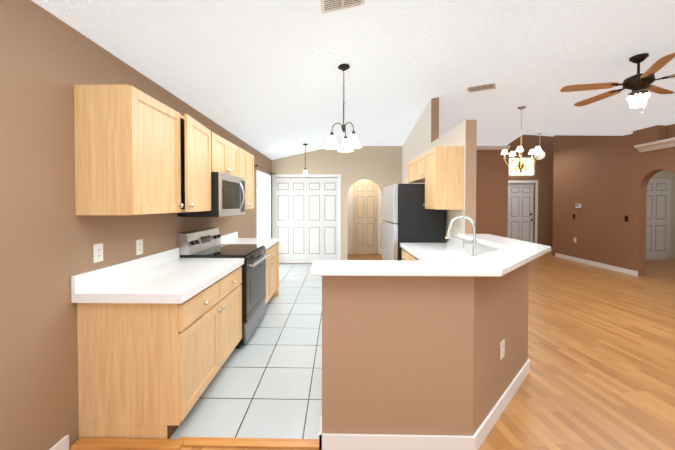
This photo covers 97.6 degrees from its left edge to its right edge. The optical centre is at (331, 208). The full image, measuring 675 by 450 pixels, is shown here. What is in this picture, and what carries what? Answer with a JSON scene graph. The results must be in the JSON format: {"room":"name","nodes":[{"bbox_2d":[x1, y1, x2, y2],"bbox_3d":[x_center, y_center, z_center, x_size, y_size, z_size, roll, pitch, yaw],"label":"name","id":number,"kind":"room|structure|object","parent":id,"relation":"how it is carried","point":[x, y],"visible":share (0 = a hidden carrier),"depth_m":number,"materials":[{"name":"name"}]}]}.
{"room":"kitchen","nodes":[
{"label":"kitchen","id":0,"kind":"room"},
{"bbox_2d":[0,0,271,449],"bbox_3d":[-1.564,-0.576,2.009,0.154,3.900,10.040,0,1,1],"label":"wall","id":1,"kind":"structure","parent":0,"point":[49,238],"depth_m":1.57,"materials":[{"name":"paint"}]},
{"bbox_2d":[93,243,102,262],"bbox_3d":[-1.498,0.283,1.895,0.008,0.116,0.072,0,1,1],"label":"electrical outlet","id":2,"kind":"object","parent":1,"relation":"attached to","point":[97,252],"visible":1,"depth_m":1.89,"materials":[{"name":"white plastic"}]},
{"bbox_2d":[136,239,142,254],"bbox_3d":[-1.490,0.297,2.288,0.008,0.116,0.072,0,1,1],"label":"electrical outlet","id":3,"kind":"object","parent":1,"relation":"attached to","point":[139,247],"visible":1,"depth_m":2.28,"materials":[{"name":"white plastic"}]},
{"bbox_2d":[74,85,217,214],"bbox_3d":[-1.308,-0.350,2.262,0.371,0.760,1.080,0,1,1],"label":"upper cabinet","id":4,"kind":"object","parent":1,"relation":"attached to","point":[138,152],"depth_m":1.76,"materials":[{"name":"brown wood"}]},
{"bbox_2d":[71,231,238,294],"bbox_3d":[-1.465,0.417,3.088,0.022,0.100,2.770,0,1,1],"label":"backsplash","id":5,"kind":"structure","parent":1,"relation":"attached to","point":[80,282],"depth_m":2.08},
{"bbox_2d":[218,135,241,177],"bbox_3d":[-1.305,-0.553,3.197,0.338,0.385,0.762,0,1,1],"label":"upper cabinet","id":6,"kind":"object","parent":1,"relation":"attached to","point":[229,154],"depth_m":3.27,"materials":[{"name":"brown wood"}]},
{"bbox_2d":[178,172,244,216],"bbox_3d":[-1.237,-0.142,3.203,0.474,0.431,0.758,0,1,1],"label":"microwave","id":7,"kind":"object","parent":6,"relation":"attached to","point":[227,194],"visible":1,"depth_m":2.92,"materials":[{"name":"silver metal"}]},
{"bbox_2d":[242,149,253,208],"bbox_3d":[-1.291,-0.377,3.915,0.338,0.760,0.644,0,1,1],"label":"upper cabinet","id":8,"kind":"object","parent":1,"relation":"attached to","point":[247,158],"depth_m":3.96,"materials":[{"name":"brown wood"}]},
{"bbox_2d":[256,170,270,237],"bbox_3d":[-1.405,0.248,6.101,0.020,1.970,1.130,0,1,1],"label":"window","id":9,"kind":"structure","parent":1,"relation":"in","point":[263,205],"depth_m":6.07,"materials":[{"name":"white"}]},
{"bbox_2d":[170,264,321,438],"bbox_3d":[0.057,1.333,4.312,3.020,0.001,5.150,0,1,1],"label":"floor","id":10,"kind":"structure","parent":0,"point":[266,382],"depth_m":2.36,"materials":[{"name":"white tile"}]},
{"bbox_2d":[77,267,241,438],"bbox_3d":[-1.180,0.953,2.288,0.626,0.833,1.093,0,1,1],"label":"base cabinet","id":11,"kind":"object","parent":10,"relation":"on","point":[159,336],"depth_m":1.74,"materials":[{"name":"brown wood"}]},
{"bbox_2d":[71,259,242,302],"bbox_3d":[-1.172,0.508,2.263,0.642,0.055,1.129,0,1,1],"label":"countertop","id":12,"kind":"structure","parent":11,"relation":"on","point":[177,281],"depth_m":1.92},
{"bbox_2d":[178,227,268,348],"bbox_3d":[-1.114,0.790,3.217,0.721,1.130,0.764,0,1,1],"label":"range","id":13,"kind":"object","parent":10,"relation":"on","point":[202,243],"visible":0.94,"depth_m":3.04,"materials":[{"name":"silver metal"}]},
{"bbox_2d":[211,243,278,304],"bbox_3d":[-1.136,0.925,4.041,0.642,0.833,0.868,0,1,1],"label":"base cabinet","id":14,"kind":"object","parent":10,"relation":"on","point":[272,261],"depth_m":4.12,"materials":[{"name":"brown wood"}]},
{"bbox_2d":[221,239,278,250],"bbox_3d":[-1.136,0.479,4.033,0.642,0.055,0.869,0,1,1],"label":"countertop","id":15,"kind":"structure","parent":14,"relation":"on","point":[267,242],"depth_m":4.07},
{"bbox_2d":[402,248,415,260],"bbox_3d":[1.229,0.934,3.455,0.636,0.833,0.993,0,1,1],"label":"base cabinet","id":16,"kind":"object","parent":10,"relation":"on","point":[405,257],"depth_m":3.63,"materials":[{"name":"brown wood"}]},
{"bbox_2d":[380,184,445,260],"bbox_3d":[1.160,0.494,4.461,0.760,1.680,0.980,0,1,1],"label":"fridge","id":17,"kind":"object","parent":10,"relation":"on","point":[408,217],"visible":0.52,"depth_m":3.97,"materials":[{"name":"black metal"}]},
{"bbox_2d":[416,256,463,260],"bbox_3d":[1.216,0.945,2.820,0.636,0.833,0.526,0,1,1],"label":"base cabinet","id":18,"kind":"object","parent":10,"relation":"on","point":[437,257],"depth_m":3.10,"materials":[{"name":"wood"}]},
{"bbox_2d":[400,244,481,260],"bbox_3d":[1.218,0.498,3.184,0.648,0.066,1.528,0,1,1],"label":"countertop","id":19,"kind":"structure","parent":18,"relation":"on","point":[423,252],"depth_m":3.25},
{"bbox_2d":[445,216,477,255],"bbox_3d":[1.297,0.268,2.964,0.304,0.397,0.100,0,1,1],"label":"faucet","id":20,"kind":"object","parent":19,"relation":"on","point":[447,237],"visible":0.96,"depth_m":2.94,"materials":[{"name":"silver metal"}]},
{"bbox_2d":[32,0,674,159],"bbox_3d":[3.742,-1.888,3.999,10.680,1.659,14.280,0,1,1],"label":"ceiling","id":21,"kind":"structure","parent":0,"point":[265,77],"depth_m":2.95,"materials":[{"name":"white paint"}]},
{"bbox_2d":[301,143,308,175],"bbox_3d":[-0.539,-0.984,5.963,0.178,0.646,0.178,0,1,1],"label":"mini pendant light","id":22,"kind":"object","parent":21,"relation":"hanging from","point":[305,173],"visible":1,"depth_m":5.94,"materials":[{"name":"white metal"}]},
{"bbox_2d":[320,0,363,14],"bbox_3d":[0.070,-1.381,1.962,0.296,0.076,0.160,0,1,1],"label":"ceiling vent","id":23,"kind":"object","parent":21,"relation":"in","point":[328,6],"visible":0.98,"depth_m":1.99,"materials":[{"name":"white plastic"}]},
{"bbox_2d":[324,64,361,151],"bbox_3d":[0.105,-1.005,2.954,0.376,0.815,0.366,0,1,1],"label":"pendant","id":24,"kind":"object","parent":21,"relation":"hanging from","point":[347,145],"visible":1,"depth_m":2.91,"materials":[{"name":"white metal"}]},
{"bbox_2d":[466,82,496,92],"bbox_3d":[2.136,-1.733,4.225,0.361,0.044,0.200,1,1,36],"label":"ceiling vent","id":25,"kind":"object","parent":21,"relation":"in","point":[482,87],"visible":1,"depth_m":4.21,"materials":[{"name":"white plastic"}]},
{"bbox_2d":[501,106,541,172],"bbox_3d":[3.130,-1.136,4.907,0.573,1.086,0.550,0,1,1],"label":"brass chandelier","id":26,"kind":"object","parent":21,"relation":"hanging from","point":[520,150],"visible":1,"depth_m":4.88,"materials":[{"name":"brass"},{"name":"frosted glass"}]},
{"bbox_2d":[534,133,544,159],"bbox_3d":[4.470,-1.342,6.354,0.200,0.572,0.200,0,1,1],"label":"globe pendant light","id":27,"kind":"object","parent":21,"relation":"hanging from","point":[541,154],"visible":0.83,"depth_m":6.29,"materials":[{"name":"white glass"}]},
{"bbox_2d":[560,52,674,112],"bbox_3d":[3.272,-1.328,3.215,1.387,0.618,1.372,0,1,1],"label":"fan","id":28,"kind":"object","parent":21,"relation":"hanging from","point":[638,84],"visible":1,"depth_m":3.17,"materials":[{"name":"brown wood"}]},
{"bbox_2d":[347,179,381,254],"bbox_3d":[0.786,-0.018,7.662,1.320,2.600,1.380,0,1,1],"label":"wall","id":29,"kind":"structure","parent":0,"point":[350,222],"depth_m":8.26,"materials":[{"name":"beige paint"}]},
{"bbox_2d":[353,181,376,253],"bbox_3d":[0.927,0.253,8.194,0.660,2.018,0.102,0,1,1],"label":"hall door","id":30,"kind":"structure","parent":29,"relation":"in","point":[364,217],"depth_m":8.21,"materials":[{"name":"beige wood"}]},
{"bbox_2d":[69,251,674,449],"bbox_3d":[3.009,1.343,3.927,12.000,0.001,14.000,0,1,1],"label":"floor","id":31,"kind":"structure","parent":0,"point":[601,357],"depth_m":2.60,"materials":[{"name":"laminate"}]},
{"bbox_2d":[71,437,318,449],"bbox_3d":[-0.772,1.364,1.717,1.430,0.030,0.105,0,1,1],"label":"threshold","id":32,"kind":"object","parent":31,"relation":"on","point":[122,444],"visible":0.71,"depth_m":1.71,"materials":[{"name":"brown wood"}]},
{"bbox_2d":[555,253,637,275],"bbox_3d":[5.963,1.249,6.828,0.014,0.095,2.175,0,1,1],"label":"baseboard","id":33,"kind":"structure","parent":31,"relation":"on","point":[610,267],"depth_m":6.57,"materials":[{"name":"white paint"}]},
{"bbox_2d":[272,146,507,259],"bbox_3d":[1.321,-0.655,6.890,5.440,3.900,0.120,0,1,1],"label":"wall","id":34,"kind":"structure","parent":0,"point":[380,167],"depth_m":6.83,"materials":[{"name":"beige paint"}]},
{"bbox_2d":[275,178,337,262],"bbox_3d":[-0.597,0.280,6.908,1.458,2.006,0.074,0,1,1],"label":"bifold closet door","id":35,"kind":"structure","parent":34,"relation":"in","point":[306,221],"depth_m":6.91,"materials":[{"name":"white wood"}]},
{"bbox_2d":[272,174,340,259],"bbox_3d":[-0.594,0.247,6.936,1.600,2.095,0.136,0,1,1],"label":"trim","id":36,"kind":"structure","parent":34,"relation":"attached to","point":[310,175],"depth_m":6.86,"materials":[{"name":"white paint"}]},
{"bbox_2d":[477,145,509,149],"bbox_3d":[2.888,-1.393,6.751,2.300,0.100,0.070,0,1,1],"label":"crown molding","id":37,"kind":"structure","parent":34,"relation":"attached to","point":[492,147],"depth_m":6.71,"materials":[{"name":"white paint"}]},
{"bbox_2d":[322,262,528,435],"bbox_3d":[0.806,0.855,2.559,1.690,1.020,1.790,0,1,1],"label":"wall","id":38,"kind":"structure","parent":0,"point":[410,355],"depth_m":1.67,"materials":[{"name":"brown paint"}]},
{"bbox_2d":[319,359,529,449],"bbox_3d":[0.805,1.318,2.559,1.718,0.095,1.804,0,1,1],"label":"baseboard","id":39,"kind":"structure","parent":38,"relation":"attached to","point":[475,441],"depth_m":1.67,"materials":[{"name":"white paint"}]},
{"bbox_2d":[310,234,550,276],"bbox_3d":[0.845,0.324,2.498,1.890,0.040,1.888,0,1,1],"label":"countertop","id":40,"kind":"structure","parent":38,"relation":"on","point":[508,255],"depth_m":1.68,"materials":[{"name":"white"}]},
{"bbox_2d":[464,239,498,253],"bbox_3d":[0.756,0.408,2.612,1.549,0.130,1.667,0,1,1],"label":"sink","id":41,"kind":"object","parent":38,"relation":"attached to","point":[480,248],"visible":0.12,"depth_m":3.06,"materials":[{"name":"white ceramic"}]},
{"bbox_2d":[500,339,504,359],"bbox_3d":[1.159,0.954,2.005,0.072,0.116,0.008,-1,1,-44],"label":"outlet","id":42,"kind":"object","parent":38,"relation":"attached to","point":[502,348],"visible":1,"depth_m":2.00,"materials":[{"name":"white plastic"}]},
{"bbox_2d":[402,97,476,242],"bbox_3d":[1.646,-0.627,5.179,0.123,3.900,3.528,0,1,1],"label":"wall","id":43,"kind":"structure","parent":0,"point":[423,137],"depth_m":3.82,"materials":[{"name":"beige paint"}]},
{"bbox_2d":[406,160,421,182],"bbox_3d":[1.411,-0.589,4.635,0.323,0.340,0.548,0,1,1],"label":"upper cabinet","id":44,"kind":"object","parent":43,"relation":"attached to","point":[411,164],"depth_m":4.71,"materials":[{"name":"brown wood"}]},
{"bbox_2d":[414,155,421,181],"bbox_3d":[1.402,-0.582,4.207,0.323,0.340,0.548,0,1,1],"label":"upper cabinet","id":45,"kind":"object","parent":43,"relation":"attached to","point":[417,161],"depth_m":4.29,"materials":[{"name":"brown wood"}]},
{"bbox_2d":[422,146,463,209],"bbox_3d":[1.392,-0.368,3.702,0.323,0.750,0.450,0,1,1],"label":"upper cabinet","id":46,"kind":"object","parent":43,"relation":"attached to","point":[438,171],"depth_m":3.48,"materials":[{"name":"brown wood"}]},
{"bbox_2d":[448,236,463,247],"bbox_3d":[1.541,0.407,3.691,0.022,0.100,0.498,0,1,1],"label":"backsplash","id":47,"kind":"structure","parent":43,"relation":"attached to","point":[459,243],"depth_m":3.60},
{"bbox_2d":[508,135,553,247],"bbox_3d":[6.098,-0.688,8.892,4.030,3.900,0.120,0,1,1],"label":"wall","id":48,"kind":"structure","parent":0,"point":[543,176],"depth_m":8.83,"materials":[{"name":"brown paint"}]},
{"bbox_2d":[508,183,533,242],"bbox_3d":[5.682,0.241,8.885,0.760,2.018,0.120,0,1,1],"label":"front door","id":49,"kind":"structure","parent":48,"relation":"in","point":[520,211],"depth_m":8.90,"materials":[{"name":"white wood"}]},
{"bbox_2d":[508,157,534,175],"bbox_3d":[5.683,-1.268,8.876,0.800,0.580,0.050,0,1,1],"label":"transom window","id":50,"kind":"structure","parent":48,"relation":"in","point":[528,172],"depth_m":8.89,"materials":[{"name":"white glass"}]},
{"bbox_2d":[508,180,537,242],"bbox_3d":[5.681,0.208,8.847,0.940,2.110,0.016,0,1,1],"label":"door frame","id":51,"kind":"structure","parent":48,"relation":"attached to","point":[536,200],"depth_m":8.83,"materials":[{"name":"white paint"}]},
{"bbox_2d":[552,124,674,275],"bbox_3d":[6.854,-0.582,2.401,2.250,3.900,11.170,0,1,1],"label":"wall","id":52,"kind":"structure","parent":0,"point":[603,181],"depth_m":6.41,"materials":[{"name":"brown paint"}]},
{"bbox_2d":[634,137,674,151],"bbox_3d":[5.865,-1.141,4.908,0.130,0.135,1.560,0,1,1],"label":"shelf ledge","id":53,"kind":"object","parent":52,"relation":"attached to","point":[657,145],"visible":0.86,"depth_m":5.33,"materials":[{"name":"white paint"}]},
{"bbox_2d":[646,179,670,259],"bbox_3d":[8.032,0.266,7.382,0.800,2.018,0.034,0,1,1],"label":"bedroom door","id":54,"kind":"structure","parent":52,"relation":"in","point":[658,206],"depth_m":7.37,"materials":[{"name":"white wood"}]},
{"bbox_2d":[651,170,674,259],"bbox_3d":[7.559,-0.029,5.311,2.960,2.700,4.400,0,1,1],"label":"wall","id":55,"kind":"structure","parent":0,"point":[665,174],"depth_m":7.39,"materials":[{"name":"paint"}]}
]}

